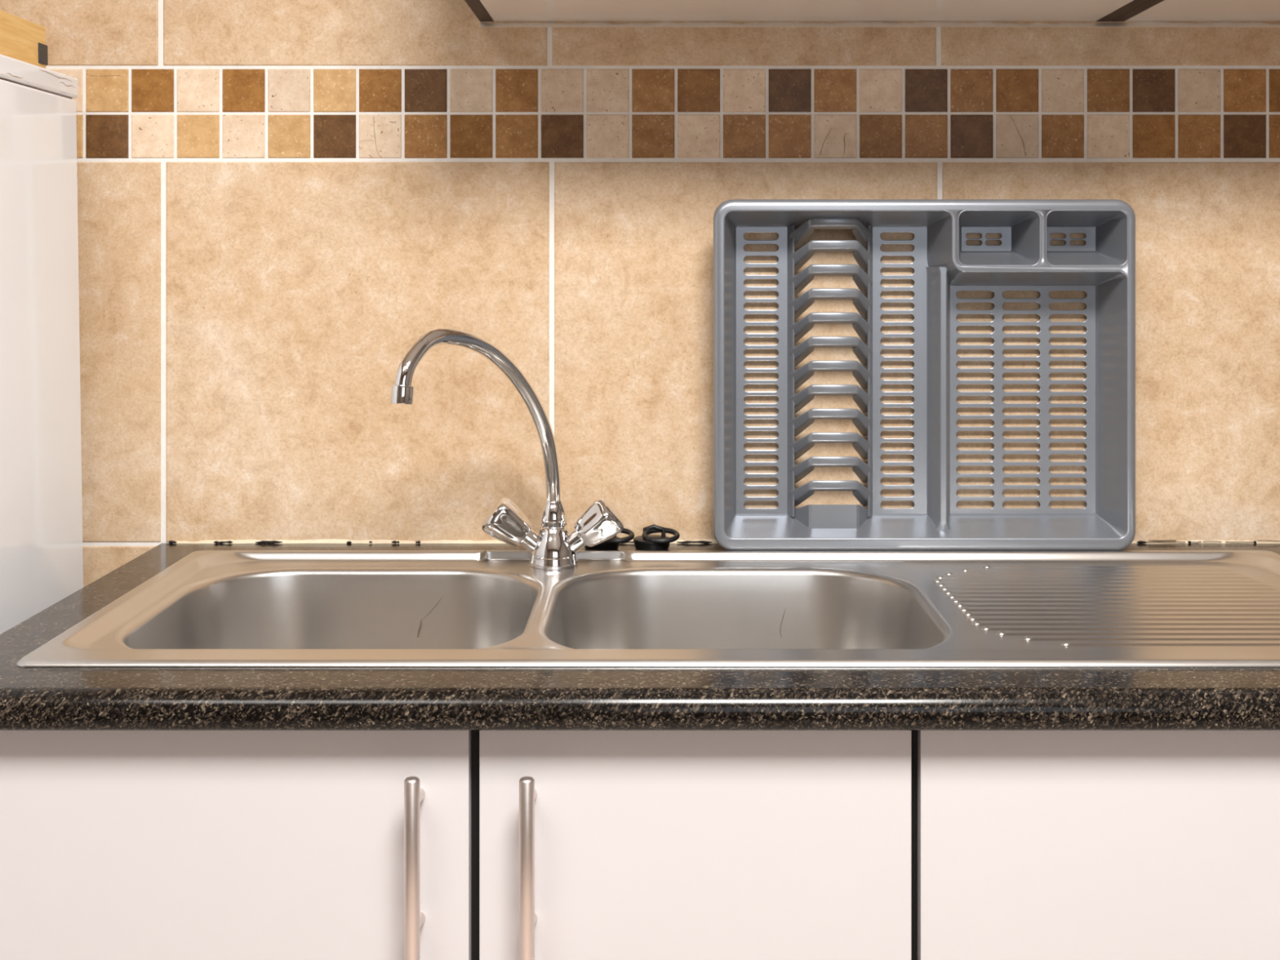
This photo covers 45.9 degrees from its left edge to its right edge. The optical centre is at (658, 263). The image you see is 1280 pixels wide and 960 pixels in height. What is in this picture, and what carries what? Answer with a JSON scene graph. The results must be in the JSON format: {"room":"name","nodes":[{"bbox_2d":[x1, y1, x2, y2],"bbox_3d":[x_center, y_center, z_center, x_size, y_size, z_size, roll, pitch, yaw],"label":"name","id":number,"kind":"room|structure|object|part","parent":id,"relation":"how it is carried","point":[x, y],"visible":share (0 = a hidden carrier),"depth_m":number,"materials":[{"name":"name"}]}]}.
{"room":"kitchen","nodes":[
{"label":"kitchen","id":0,"kind":"room"},
{"bbox_2d":[0,0,1279,586],"bbox_3d":[0.100,0.014,1.800,3.300,2.420,0.100,0,0,0],"label":"wall","id":1,"kind":"structure","parent":0,"point":[277,199],"depth_m":1.75,"materials":[{"name":"beige tile"}]},
{"bbox_2d":[464,0,1149,21],"bbox_3d":[0.158,-0.639,1.573,0.729,0.720,0.353,0,0,0],"label":"upper cabinet","id":2,"kind":"object","parent":1,"relation":"attached to","point":[484,10],"visible":1,"depth_m":1.67,"materials":[{"name":"white wood"}]},
{"bbox_3d":[-0.199,-0.639,1.600,0.016,0.720,0.299,0,0,0],"label":"panel","id":3,"kind":"part","parent":2,"relation":"part of","materials":[{"name":"brown wood"}]},
{"bbox_3d":[0.514,-0.639,1.600,0.016,0.720,0.299,0,0,0],"label":"panel","id":4,"kind":"part","parent":2,"relation":"part of","materials":[{"name":"brown wood"}]},
{"bbox_2d":[479,21,1279,26],"bbox_3d":[0.522,-0.277,1.747,1.456,0.008,0.005,0,0,0],"label":"caulk","id":5,"kind":"structure","parent":1,"relation":"attached to","point":[777,24],"depth_m":1.75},
{"bbox_2d":[1111,0,1279,21],"bbox_3d":[0.887,-0.639,1.573,0.729,0.720,0.353,0,0,0],"label":"upper cabinet","id":6,"kind":"object","parent":1,"relation":"attached to","point":[1151,10],"visible":0.96,"depth_m":1.67,"materials":[{"name":"white wood"}]},
{"bbox_3d":[0.531,-0.639,1.600,0.016,0.720,0.299,0,0,0],"label":"panel","id":7,"kind":"part","parent":6,"relation":"part of","materials":[{"name":"brown wood"}]},
{"bbox_3d":[0.100,1.274,0.250,3.500,0.100,3.200,0,0,0],"label":"floor","id":8,"kind":"structure","parent":0,"visible":0},
{"bbox_2d":[0,53,83,634],"bbox_3d":[-0.918,0.510,1.376,0.554,1.428,0.649,-1,0,0],"label":"fridge","id":9,"kind":"object","parent":8,"relation":"on","point":[42,561],"visible":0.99,"depth_m":1.58,"materials":[{"name":"white metal"}]},
{"bbox_2d":[0,9,48,68],"bbox_3d":[-0.806,-0.243,1.407,0.302,0.075,0.433,-1,0,0],"label":"wooden tray","id":10,"kind":"object","parent":9,"relation":"on","point":[20,39],"visible":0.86,"depth_m":1.56,"materials":[{"name":"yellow wood"}]},
{"bbox_3d":[-0.928,-0.193,1.397,0.554,0.023,0.605,-1,0,0],"label":"panel","id":11,"kind":"part","parent":9,"relation":"part of","materials":[{"name":"white plastic"}]},
{"bbox_2d":[0,730,911,959],"bbox_3d":[-0.182,0.789,1.435,0.761,0.869,0.611,0,0,0],"label":"base cabinet","id":12,"kind":"object","parent":8,"relation":"on","point":[115,845],"visible":0.87,"depth_m":1.17,"materials":[{"name":"white laminate"}]},
{"bbox_3d":[-0.353,0.734,1.173,0.415,0.756,0.016,0,0,0],"label":"door","id":13,"kind":"part","parent":12,"relation":"part of","materials":[{"name":"white laminate"}]},
{"bbox_3d":[-0.185,0.457,1.135,0.012,0.142,0.012,0,0,0],"label":"handle","id":14,"kind":"part","parent":12,"relation":"part of","materials":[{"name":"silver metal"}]},
{"bbox_3d":[-0.142,0.740,1.188,0.016,0.769,0.014,0,0,0],"label":"post","id":15,"kind":"part","parent":12,"relation":"part of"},
{"bbox_3d":[-0.099,0.457,1.135,0.012,0.142,0.012,0,0,0],"label":"handle","id":16,"kind":"part","parent":12,"relation":"part of","materials":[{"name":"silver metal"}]},
{"bbox_2d":[0,542,1279,730],"bbox_3d":[0.183,0.339,1.444,1.514,0.030,0.610,0,0,0],"label":"countertop","id":17,"kind":"structure","parent":12,"relation":"on","point":[32,698],"depth_m":1.15,"materials":[{"name":"stone"}]},
{"bbox_2d":[390,328,624,569],"bbox_3d":[-0.178,0.196,1.580,0.303,0.264,0.123,0,0,-44],"label":"mixer tap","id":18,"kind":"object","parent":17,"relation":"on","point":[553,547],"visible":1,"depth_m":1.62,"materials":[{"name":"silver metal"}]},
{"bbox_3d":[-0.179,0.164,1.547,0.016,0.200,0.253,0,0,33],"label":"spout","id":19,"kind":"part","parent":18,"relation":"part of","materials":[{"name":"silver metal"}]},
{"bbox_3d":[-0.165,0.281,1.640,0.055,0.053,0.044,0,0,0],"label":"knob","id":20,"kind":"part","parent":18,"relation":"part of","materials":[{"name":"silver metal"}]},
{"bbox_3d":[-0.134,0.306,1.645,0.044,0.041,0.021,0,0,-7],"label":"arm","id":21,"kind":"part","parent":18,"relation":"part of","materials":[{"name":"silver metal"}]},
{"bbox_3d":[-0.095,0.306,1.645,0.044,0.041,0.021,0,0,7],"label":"arm","id":22,"kind":"part","parent":18,"relation":"part of","materials":[{"name":"silver metal"}]},
{"bbox_3d":[-0.064,0.281,1.639,0.055,0.053,0.044,0,0,0],"label":"knob","id":23,"kind":"part","parent":18,"relation":"part of","materials":[{"name":"silver metal"}]},
{"bbox_2d":[584,528,634,550],"bbox_3d":[-0.056,0.310,1.713,0.059,0.027,0.045,0,0,0],"label":"plug","id":24,"kind":"object","parent":17,"relation":"on","point":[612,544],"visible":0.48,"depth_m":1.70,"materials":[{"name":"black rubber"}]},
{"bbox_2d":[16,550,1279,666],"bbox_3d":[0.083,0.401,1.448,1.202,0.163,0.472,0,0,0],"label":"double sink","id":25,"kind":"object","parent":17,"relation":"in","point":[208,608],"visible":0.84,"depth_m":1.60,"materials":[{"name":"silver metal"}]},
{"bbox_3d":[-0.299,0.405,1.445,0.371,0.152,0.376,0,0,0],"label":"bowl","id":26,"kind":"part","parent":25,"relation":"part of","materials":[{"name":"silver metal"}]},
{"bbox_3d":[0.078,0.405,1.445,0.374,0.152,0.376,0,0,0],"label":"bowl","id":27,"kind":"part","parent":25,"relation":"part of","materials":[{"name":"silver metal"}]},
{"bbox_2d":[633,524,679,550],"bbox_3d":[-0.002,0.310,1.713,0.053,0.027,0.045,0,0,0],"label":"plug","id":28,"kind":"object","parent":17,"relation":"on","point":[646,541],"visible":0.99,"depth_m":1.70,"materials":[{"name":"black rubber"}]},
{"bbox_2d":[168,538,1279,543],"bbox_3d":[0.187,0.322,1.747,1.506,0.006,0.005,0,0,0],"label":"caulk","id":29,"kind":"structure","parent":17,"relation":"on","point":[324,540],"depth_m":1.75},
{"bbox_2d":[713,199,1135,550],"bbox_3d":[0.296,0.124,1.712,0.469,0.390,0.073,0,0,0],"label":"dish rack","id":30,"kind":"object","parent":17,"relation":"on","point":[944,265],"visible":1,"depth_m":1.72,"materials":[{"name":"grey plastic"}]},
{"bbox_3d":[0.119,0.123,1.743,0.065,0.336,0.002,0,0,0],"label":"floor panel","id":31,"kind":"part","parent":30,"relation":"part of","materials":[{"name":"grey plastic"}]},
{"bbox_3d":[0.279,0.123,1.743,0.068,0.336,0.002,0,0,0],"label":"floor panel","id":32,"kind":"part","parent":30,"relation":"part of","materials":[{"name":"grey plastic"}]},
{"bbox_2d":[957,209,1040,266],"bbox_3d":[0.378,-0.028,1.709,0.093,0.063,0.069,0,0,0],"label":"compartment","id":33,"kind":"object","parent":30,"relation":"on","point":[1020,230],"depth_m":1.71,"materials":[{"name":"grey plastic"}]},
{"bbox_3d":[0.419,0.157,1.743,0.174,0.268,0.002,0,0,0],"label":"floor panel","id":34,"kind":"part","parent":30,"relation":"part of","materials":[{"name":"grey plastic"}]},
{"bbox_2d":[1045,209,1128,266],"bbox_3d":[0.475,-0.028,1.709,0.093,0.063,0.069,0,0,0],"label":"compartment","id":35,"kind":"object","parent":30,"relation":"on","point":[1106,232],"depth_m":1.71,"materials":[{"name":"grey plastic"}]},
{"bbox_3d":[0.029,0.734,1.173,0.333,0.756,0.016,0,0,0],"label":"door","id":36,"kind":"part","parent":12,"relation":"part of","materials":[{"name":"white laminate"}]},
{"bbox_3d":[0.190,0.740,1.461,0.016,0.769,0.558,0,0,0],"label":"panel","id":37,"kind":"part","parent":12,"relation":"part of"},
{"bbox_2d":[911,730,1279,959],"bbox_3d":[0.567,0.789,1.435,0.736,0.869,0.611,0,0,0],"label":"base cabinet","id":38,"kind":"object","parent":8,"relation":"on","point":[1027,845],"visible":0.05,"depth_m":1.17,"materials":[{"name":"white laminate"}]},
{"bbox_3d":[0.207,0.740,1.461,0.016,0.769,0.558,0,0,0],"label":"panel","id":39,"kind":"part","parent":38,"relation":"part of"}
]}

